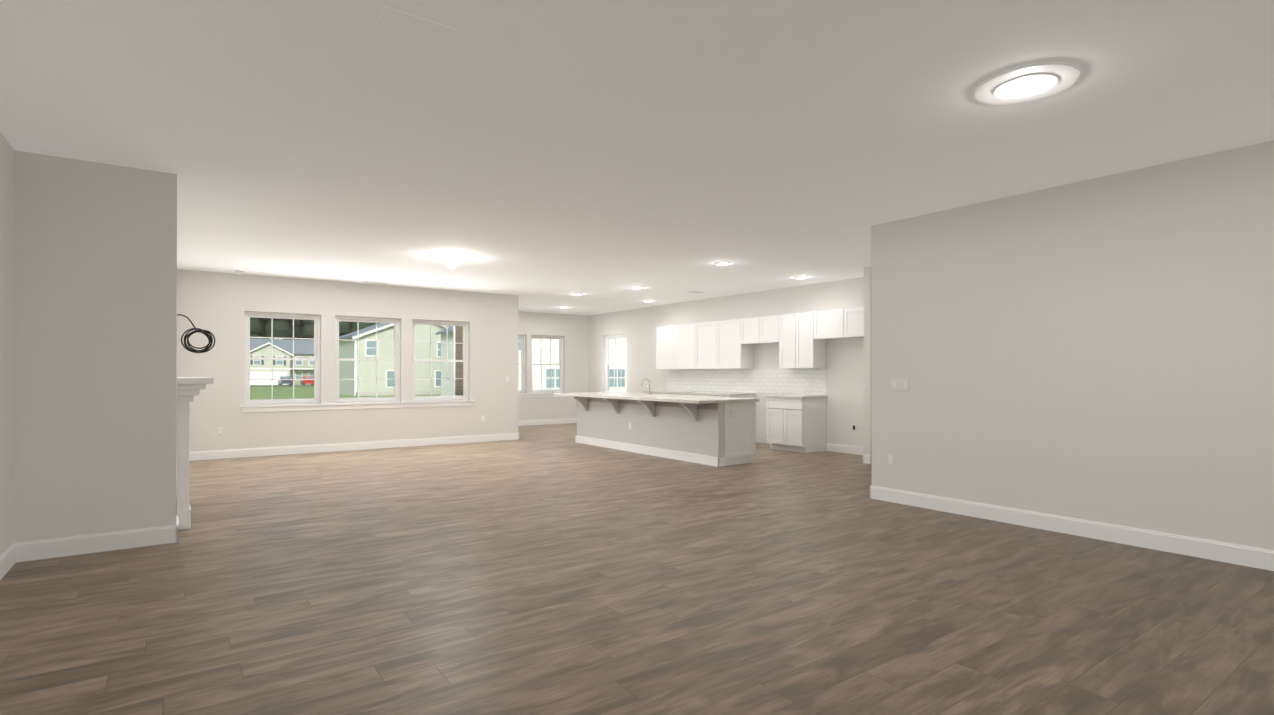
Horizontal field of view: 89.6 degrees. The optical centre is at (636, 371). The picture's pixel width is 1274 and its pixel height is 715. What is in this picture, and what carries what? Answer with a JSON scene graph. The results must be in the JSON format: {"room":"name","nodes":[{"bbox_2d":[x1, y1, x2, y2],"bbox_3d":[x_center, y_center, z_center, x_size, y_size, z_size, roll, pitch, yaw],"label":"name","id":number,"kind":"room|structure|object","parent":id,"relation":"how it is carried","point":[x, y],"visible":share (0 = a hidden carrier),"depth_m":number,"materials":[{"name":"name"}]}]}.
{"room":"empty living room","nodes":[
{"label":"empty living room","id":0,"kind":"room"},
{"bbox_2d":[0,132,13,555],"bbox_3d":[-1.866,-0.115,0.898,0.180,2.800,8.380,0,0,-36],"label":"wall","id":1,"kind":"structure","parent":0,"point":[6,314],"depth_m":4.18,"materials":[{"name":"beige paint"}]},
{"bbox_2d":[0,543,15,579],"bbox_3d":[-1.839,1.220,1.024,0.016,0.130,8.200,0,0,-36],"label":"baseboard","id":2,"kind":"structure","parent":1,"relation":"attached to","point":[7,559],"depth_m":4.14,"materials":[{"name":"white wood"}]},
{"bbox_2d":[13,150,176,542],"bbox_3d":[-5.590,-0.097,6.860,1.080,2.800,5.650,0,0,-36],"label":"wall","id":3,"kind":"structure","parent":0,"point":[95,365],"depth_m":4.59,"materials":[{"name":"beige paint"}]},
{"bbox_2d":[14,525,178,561],"bbox_3d":[-3.859,1.231,4.611,0.916,0.130,0.016,0,0,-36],"label":"baseboard","id":4,"kind":"structure","parent":3,"relation":"attached to","point":[65,546],"depth_m":4.58,"materials":[{"name":"white wood"}]},
{"bbox_2d":[176,515,178,541],"bbox_3d":[-3.610,1.232,5.036,0.016,0.130,0.416,0,0,-36],"label":"baseboard","id":5,"kind":"structure","parent":3,"relation":"attached to","point":[177,528],"depth_m":4.87,"materials":[{"name":"white wood"}]},
{"bbox_2d":[177,314,214,352],"bbox_3d":[-4.112,-0.350,5.981,0.299,0.358,0.046,0,0,-36],"label":"cable coil","id":6,"kind":"object","parent":3,"relation":"hanging from","point":[207,334],"visible":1,"depth_m":5.97,"materials":[{"name":"black rubber"}]},
{"bbox_2d":[177,269,518,451],"bbox_3d":[-4.552,-0.085,10.971,5.400,2.800,0.180,0,0,-36],"label":"wall","id":7,"kind":"structure","parent":0,"point":[216,304],"depth_m":10.52,"materials":[{"name":"beige paint"}]},
{"bbox_2d":[217,427,222,434],"bbox_3d":[-6.261,0.891,9.626,0.075,0.115,0.008,0,0,-36],"label":"outlet","id":8,"kind":"object","parent":7,"relation":"attached to","point":[219,430],"visible":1,"depth_m":9.62,"materials":[{"name":"white plastic"}]},
{"bbox_2d":[244,311,319,404],"bbox_3d":[-5.651,-0.202,10.229,1.070,1.450,0.085,0,0,-36],"label":"window","id":9,"kind":"structure","parent":7,"relation":"in","point":[315,399],"depth_m":10.19,"materials":[{"name":"white plastic"}]},
{"bbox_2d":[189,433,519,460],"bbox_3d":[-4.489,1.250,10.892,5.416,0.130,0.016,0,0,-36],"label":"baseboard","id":10,"kind":"structure","parent":7,"relation":"attached to","point":[240,453],"depth_m":10.61,"materials":[{"name":"white wood"}]},
{"bbox_2d":[240,400,473,412],"bbox_3d":[-4.569,0.577,10.871,3.700,0.105,0.130,0,0,-36],"label":"window sill","id":11,"kind":"structure","parent":7,"relation":"attached to","point":[298,407],"depth_m":10.67,"materials":[{"name":"white wood"}]},
{"bbox_2d":[335,316,399,402],"bbox_3d":[-4.615,-0.200,10.972,1.060,1.450,0.085,0,0,-36],"label":"window","id":12,"kind":"structure","parent":7,"relation":"in","point":[396,359],"depth_m":10.96,"materials":[{"name":"white plastic"}]},
{"bbox_2d":[412,319,467,400],"bbox_3d":[-3.607,-0.198,11.695,1.060,1.450,0.085,0,0,-36],"label":"window","id":13,"kind":"structure","parent":7,"relation":"in","point":[464,360],"depth_m":11.71,"materials":[{"name":"white plastic"}]},
{"bbox_2d":[518,311,587,420],"bbox_3d":[-2.678,-0.070,15.922,3.640,2.800,0.180,0,0,-36],"label":"wall","id":14,"kind":"structure","parent":0,"point":[572,330],"depth_m":16.35,"materials":[{"name":"beige paint"}]},
{"bbox_2d":[518,334,524,392],"bbox_3d":[-3.167,-0.186,15.618,0.930,1.450,0.085,0,0,-36],"label":"nook window","id":15,"kind":"structure","parent":14,"relation":"in","point":[522,363],"depth_m":15.83,"materials":[{"name":"white plastic"}]},
{"bbox_2d":[518,393,566,397],"bbox_3d":[-2.669,0.592,15.840,2.120,0.105,0.130,0,0,-36],"label":"window sill","id":16,"kind":"structure","parent":14,"relation":"attached to","point":[529,395],"depth_m":15.90,"materials":[{"name":"white wood"}]},
{"bbox_2d":[531,335,562,392],"bbox_3d":[-2.306,-0.184,16.236,0.950,1.450,0.085,0,0,-36],"label":"nook window","id":17,"kind":"structure","parent":14,"relation":"in","point":[560,351],"depth_m":16.28,"materials":[{"name":"white plastic"}]},
{"bbox_2d":[518,418,576,425],"bbox_3d":[-2.649,1.265,15.818,3.350,0.130,0.016,0,0,-36],"label":"baseboard","id":18,"kind":"structure","parent":14,"relation":"attached to","point":[545,421],"depth_m":16.08,"materials":[{"name":"white wood"}]},
{"bbox_2d":[0,423,1273,714],"bbox_3d":[-0.374,1.354,7.245,10.010,0.100,16.960,0,0,-36],"label":"floor","id":19,"kind":"structure","parent":0,"point":[544,569],"depth_m":3.57,"materials":[{"name":"brown wood"}]},
{"bbox_2d":[177,377,213,529],"bbox_3d":[-4.136,0.678,5.975,0.250,1.245,1.800,0,0,-36],"label":"fireplace","id":20,"kind":"object","parent":19,"relation":"on","point":[188,389],"visible":0.96,"depth_m":5.27,"materials":[{"name":"white wood"}]},
{"bbox_2d":[562,395,755,466],"bbox_3d":[0.180,0.874,10.505,1.031,0.880,3.882,0,0,-36],"label":"kitchen island","id":21,"kind":"object","parent":19,"relation":"on","point":[714,431],"depth_m":9.60,"materials":[{"name":"paint"}]},
{"bbox_2d":[554,392,757,402],"bbox_3d":[0.112,0.414,10.520,1.156,0.040,4.050,0,0,-36],"label":"island countertop","id":22,"kind":"structure","parent":21,"relation":"on","point":[585,395],"depth_m":9.65,"materials":[{"name":"white stone"}]},
{"bbox_2d":[667,394,694,395],"bbox_3d":[1.165,0.881,12.843,0.621,0.880,1.025,0,0,-36],"label":"base cabinet","id":23,"kind":"object","parent":19,"relation":"on","point":[667,394],"depth_m":12.62,"materials":[{"name":"grey wood"}]},
{"bbox_2d":[695,394,754,397],"bbox_3d":[1.669,0.879,12.140,0.621,0.880,0.952,0,0,-36],"label":"base cabinet","id":24,"kind":"object","parent":19,"relation":"on","point":[711,395],"depth_m":11.81,"materials":[{"name":"grey wood"}]},
{"bbox_2d":[643,390,734,393],"bbox_3d":[1.166,0.421,12.829,0.636,0.040,2.685,0,0,-36],"label":"countertop","id":25,"kind":"structure","parent":24,"relation":"on","point":[646,391],"depth_m":12.86,"materials":[{"name":"white stone"}]},
{"bbox_2d":[767,398,826,452],"bbox_3d":[2.669,0.874,10.746,0.621,0.880,0.760,0,0,-36],"label":"base cabinet","id":26,"kind":"object","parent":19,"relation":"on","point":[796,422],"depth_m":10.49,"materials":[{"name":"grey wood"}]},
{"bbox_2d":[765,394,826,397],"bbox_3d":[2.662,0.414,10.744,0.636,0.040,0.790,0,0,-36],"label":"countertop","id":27,"kind":"structure","parent":26,"relation":"on","point":[776,395],"depth_m":10.52,"materials":[{"name":"white stone"}]},
{"bbox_2d":[871,140,1273,550],"bbox_3d":[5.523,-0.103,4.932,3.130,2.800,6.320,0,0,-36],"label":"wall block","id":28,"kind":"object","parent":19,"relation":"on","point":[1100,349],"visible":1,"depth_m":4.98,"materials":[{"name":"beige paint"}]},
{"bbox_2d":[887,454,893,465],"bbox_3d":[2.534,0.881,6.403,0.008,0.115,0.075,0,0,-36],"label":"outlet","id":29,"kind":"object","parent":28,"relation":"attached to","point":[890,459],"visible":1,"depth_m":6.40,"materials":[{"name":"white plastic"}]},
{"bbox_2d":[891,379,908,390],"bbox_3d":[2.591,0.131,6.324,0.008,0.115,0.195,0,0,-36],"label":"light switch","id":30,"kind":"object","parent":28,"relation":"attached to","point":[899,384],"visible":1,"depth_m":6.32,"materials":[{"name":"white plastic"}]},
{"bbox_2d":[869,485,1273,570],"bbox_3d":[4.188,1.229,4.091,0.016,0.130,6.156,0,0,-36],"label":"baseboard","id":31,"kind":"structure","parent":28,"relation":"attached to","point":[1259,558],"depth_m":4.97,"materials":[{"name":"white wood"}]},
{"bbox_2d":[0,0,1273,315],"bbox_3d":[-0.374,-1.546,7.253,10.010,0.100,16.960,0,0,-36],"label":"ceiling","id":32,"kind":"structure","parent":0,"point":[552,156],"depth_m":3.86,"materials":[{"name":"paint"}]},
{"bbox_2d":[364,281,387,283],"bbox_3d":[-4.372,-1.480,10.723,0.350,0.008,0.150,0,0,-36],"label":"ceiling vent","id":33,"kind":"object","parent":32,"relation":"in","point":[375,282],"visible":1,"depth_m":10.68,"materials":[{"name":"white metal"}]},
{"bbox_2d":[368,7,455,56],"bbox_3d":[-1.007,-1.508,2.861,0.300,0.001,0.300,0,0,-36],"label":"ceiling vent","id":34,"kind":"object","parent":32,"relation":"in","point":[408,31],"visible":1,"depth_m":2.85,"materials":[{"name":"metal"}]},
{"bbox_2d":[446,256,457,267],"bbox_3d":[-2.402,-1.415,8.321,0.150,0.154,0.150,0,0,-36],"label":"flush-mount ceiling light","id":35,"kind":"object","parent":32,"relation":"attached to","point":[451,263],"visible":1,"depth_m":8.28,"materials":[{"name":"white"}]},
{"bbox_2d":[716,262,728,264],"bbox_3d":[1.177,-1.483,8.822,0.189,0.015,0.189,0,0,-36],"label":"recessed light","id":36,"kind":"object","parent":32,"relation":"in","point":[722,263],"visible":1,"depth_m":8.77,"materials":[{"name":"white"}]},
{"bbox_2d":[975,62,1079,104],"bbox_3d":[2.035,-1.495,3.357,0.470,0.023,0.470,0,0,-36],"label":"recessed light","id":37,"kind":"object","parent":32,"relation":"in","point":[1027,83],"visible":0.92,"depth_m":3.31,"materials":[{"name":"white plastic"}]},
{"bbox_2d":[588,277,863,446],"bbox_3d":[1.829,-0.080,12.609,0.180,2.800,10.460,0,0,-36],"label":"wall","id":38,"kind":"structure","parent":0,"point":[845,382],"depth_m":11.80,"materials":[{"name":"beige paint"}]},
{"bbox_2d":[605,334,625,392],"bbox_3d":[-0.461,-0.185,15.864,0.085,1.450,1.060,0,0,-36],"label":"window","id":39,"kind":"structure","parent":38,"relation":"in","point":[607,352],"depth_m":16.04,"materials":[{"name":"white plastic"}]},
{"bbox_2d":[656,325,671,368],"bbox_3d":[0.754,-0.507,13.659,0.340,0.920,0.702,0,0,-36],"label":"upper cabinet","id":40,"kind":"object","parent":38,"relation":"attached to","point":[663,334],"depth_m":13.62,"materials":[{"name":"grey wood"}]},
{"bbox_2d":[672,323,691,368],"bbox_3d":[1.109,-0.508,13.164,0.340,0.920,0.764,0,0,-36],"label":"upper cabinet","id":41,"kind":"object","parent":38,"relation":"attached to","point":[681,334],"depth_m":13.14,"materials":[{"name":"grey wood"}]},
{"bbox_2d":[692,322,711,368],"bbox_3d":[1.483,-0.510,12.644,0.340,0.920,0.764,0,0,-36],"label":"upper cabinet","id":42,"kind":"object","parent":38,"relation":"attached to","point":[701,332],"depth_m":12.64,"materials":[{"name":"grey wood"}]},
{"bbox_2d":[712,319,753,368],"bbox_3d":[1.856,-0.511,12.124,0.340,0.920,0.764,0,0,-36],"label":"upper cabinet","id":43,"kind":"object","parent":38,"relation":"attached to","point":[728,352],"depth_m":12.02,"materials":[{"name":"grey wood"}]},
{"bbox_2d":[667,368,826,394],"bbox_3d":[1.897,0.174,12.349,0.008,0.448,4.260,0,0,-36],"label":"tile backsplash","id":44,"kind":"structure","parent":38,"relation":"attached to","point":[784,381],"depth_m":12.00,"materials":[{"name":"white tile"}]},
{"bbox_2d":[740,315,775,346],"bbox_3d":[2.310,-0.738,11.491,0.340,0.470,0.920,0,0,-36],"label":"upper cabinet","id":45,"kind":"object","parent":38,"relation":"attached to","point":[755,330],"depth_m":11.41,"materials":[{"name":"grey wood"}]},
{"bbox_2d":[776,312,827,367],"bbox_3d":[2.773,-0.515,10.845,0.340,0.920,0.792,0,0,-36],"label":"upper cabinet","id":46,"kind":"object","parent":38,"relation":"attached to","point":[801,339],"depth_m":10.67,"materials":[{"name":"grey wood"}]},
{"bbox_2d":[812,307,863,338],"bbox_3d":[3.342,-0.753,10.053,0.340,0.450,1.160,0,0,-36],"label":"upper cabinet","id":47,"kind":"object","parent":38,"relation":"attached to","point":[847,323],"depth_m":10.04,"materials":[{"name":"grey wood"}]},
{"bbox_2d":[827,443,863,454],"bbox_3d":[3.499,1.248,10.110,0.016,0.130,1.220,0,0,-36],"label":"baseboard","id":48,"kind":"structure","parent":38,"relation":"attached to","point":[849,449],"depth_m":10.30,"materials":[{"name":"white wood"}]},
{"bbox_2d":[864,267,870,454],"bbox_3d":[3.588,-0.090,9.360,0.750,2.800,0.110,0,0,-36],"label":"wall","id":49,"kind":"structure","parent":0,"point":[867,360],"depth_m":9.14,"materials":[{"name":"beige paint"}]},
{"bbox_2d":[862,454,871,463],"bbox_3d":[3.277,1.245,9.133,0.016,0.130,0.142,0,0,-36],"label":"baseboard","id":50,"kind":"structure","parent":49,"relation":"attached to","point":[866,458],"depth_m":9.13,"materials":[{"name":"white wood"}]},
{"bbox_3d":[-3.258,-0.077,13.703,0.110,2.800,2.750,0,0,-36],"label":"wall","id":51,"kind":"structure","parent":0,"visible":0},
{"bbox_2d":[453,326,462,395],"bbox_3d":[-3.370,0.099,13.765,0.120,3.950,2.978,0,0,-36],"label":"cladding","id":52,"kind":"object","parent":51,"relation":"attached to","point":[457,374],"depth_m":14.80,"materials":[{"name":"beige"}]},
{"label":"outside","id":53,"kind":"structure","parent":0,"visible":0},
{"bbox_2d":[250,385,440,399],"bbox_3d":[-63.887,2.504,123.150,280.000,0.200,245.400,0,0,-36],"label":"lawn","id":54,"kind":"structure","parent":53,"point":[299,388],"depth_m":64.96,"materials":[{"name":"green plant"}]},
{"bbox_2d":[250,385,313,386],"bbox_3d":[-51.323,2.341,105.642,120.000,0.020,7.500,0,0,-36],"label":"street","id":55,"kind":"structure","parent":54,"relation":"on","point":[280,386],"depth_m":98.83,"materials":[{"name":"grey asphalt"}]},
{"bbox_2d":[250,339,313,384],"bbox_3d":[-64.923,-1.785,118.604,18.800,8.350,12.400,0,0,-36],"label":"house","id":56,"kind":"structure","parent":54,"relation":"on","point":[279,351],"depth_m":113.79,"materials":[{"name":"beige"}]},
{"bbox_2d":[278,376,292,385],"bbox_3d":[-60.027,1.603,109.540,1.820,1.520,4.520,0,0,-36],"label":"car","id":57,"kind":"object","parent":54,"relation":"on","point":[285,381],"depth_m":108.15,"materials":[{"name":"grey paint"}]},
{"bbox_2d":[300,376,313,384],"bbox_3d":[-57.358,1.610,111.825,1.820,1.520,4.520,0,0,-36],"label":"car","id":58,"kind":"object","parent":54,"relation":"on","point":[309,381],"depth_m":110.30,"materials":[{"name":"red paint"}]},
{"bbox_2d":[250,317,377,339],"bbox_3d":[-41.839,-16.975,112.395,180.062,38.693,123.007,0,0,-36],"label":"pines","id":59,"kind":"object","parent":54,"relation":"on","point":[279,328],"depth_m":132.56,"materials":[{"name":"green plant"}]},
{"bbox_2d":[339,323,450,395],"bbox_3d":[-23.809,-1.710,65.382,11.950,7.880,10.720,0,0,-36],"label":"house","id":60,"kind":"structure","parent":54,"relation":"on","point":[347,390],"depth_m":59.85,"materials":[{"name":"green"}]},
{"bbox_2d":[436,326,625,395],"bbox_3d":[-7.588,-2.487,56.716,16.700,9.380,11.720,0,0,-36],"label":"house","id":61,"kind":"structure","parent":54,"relation":"on","point":[537,344],"depth_m":53.73,"materials":[{"name":"beige"}]}
]}

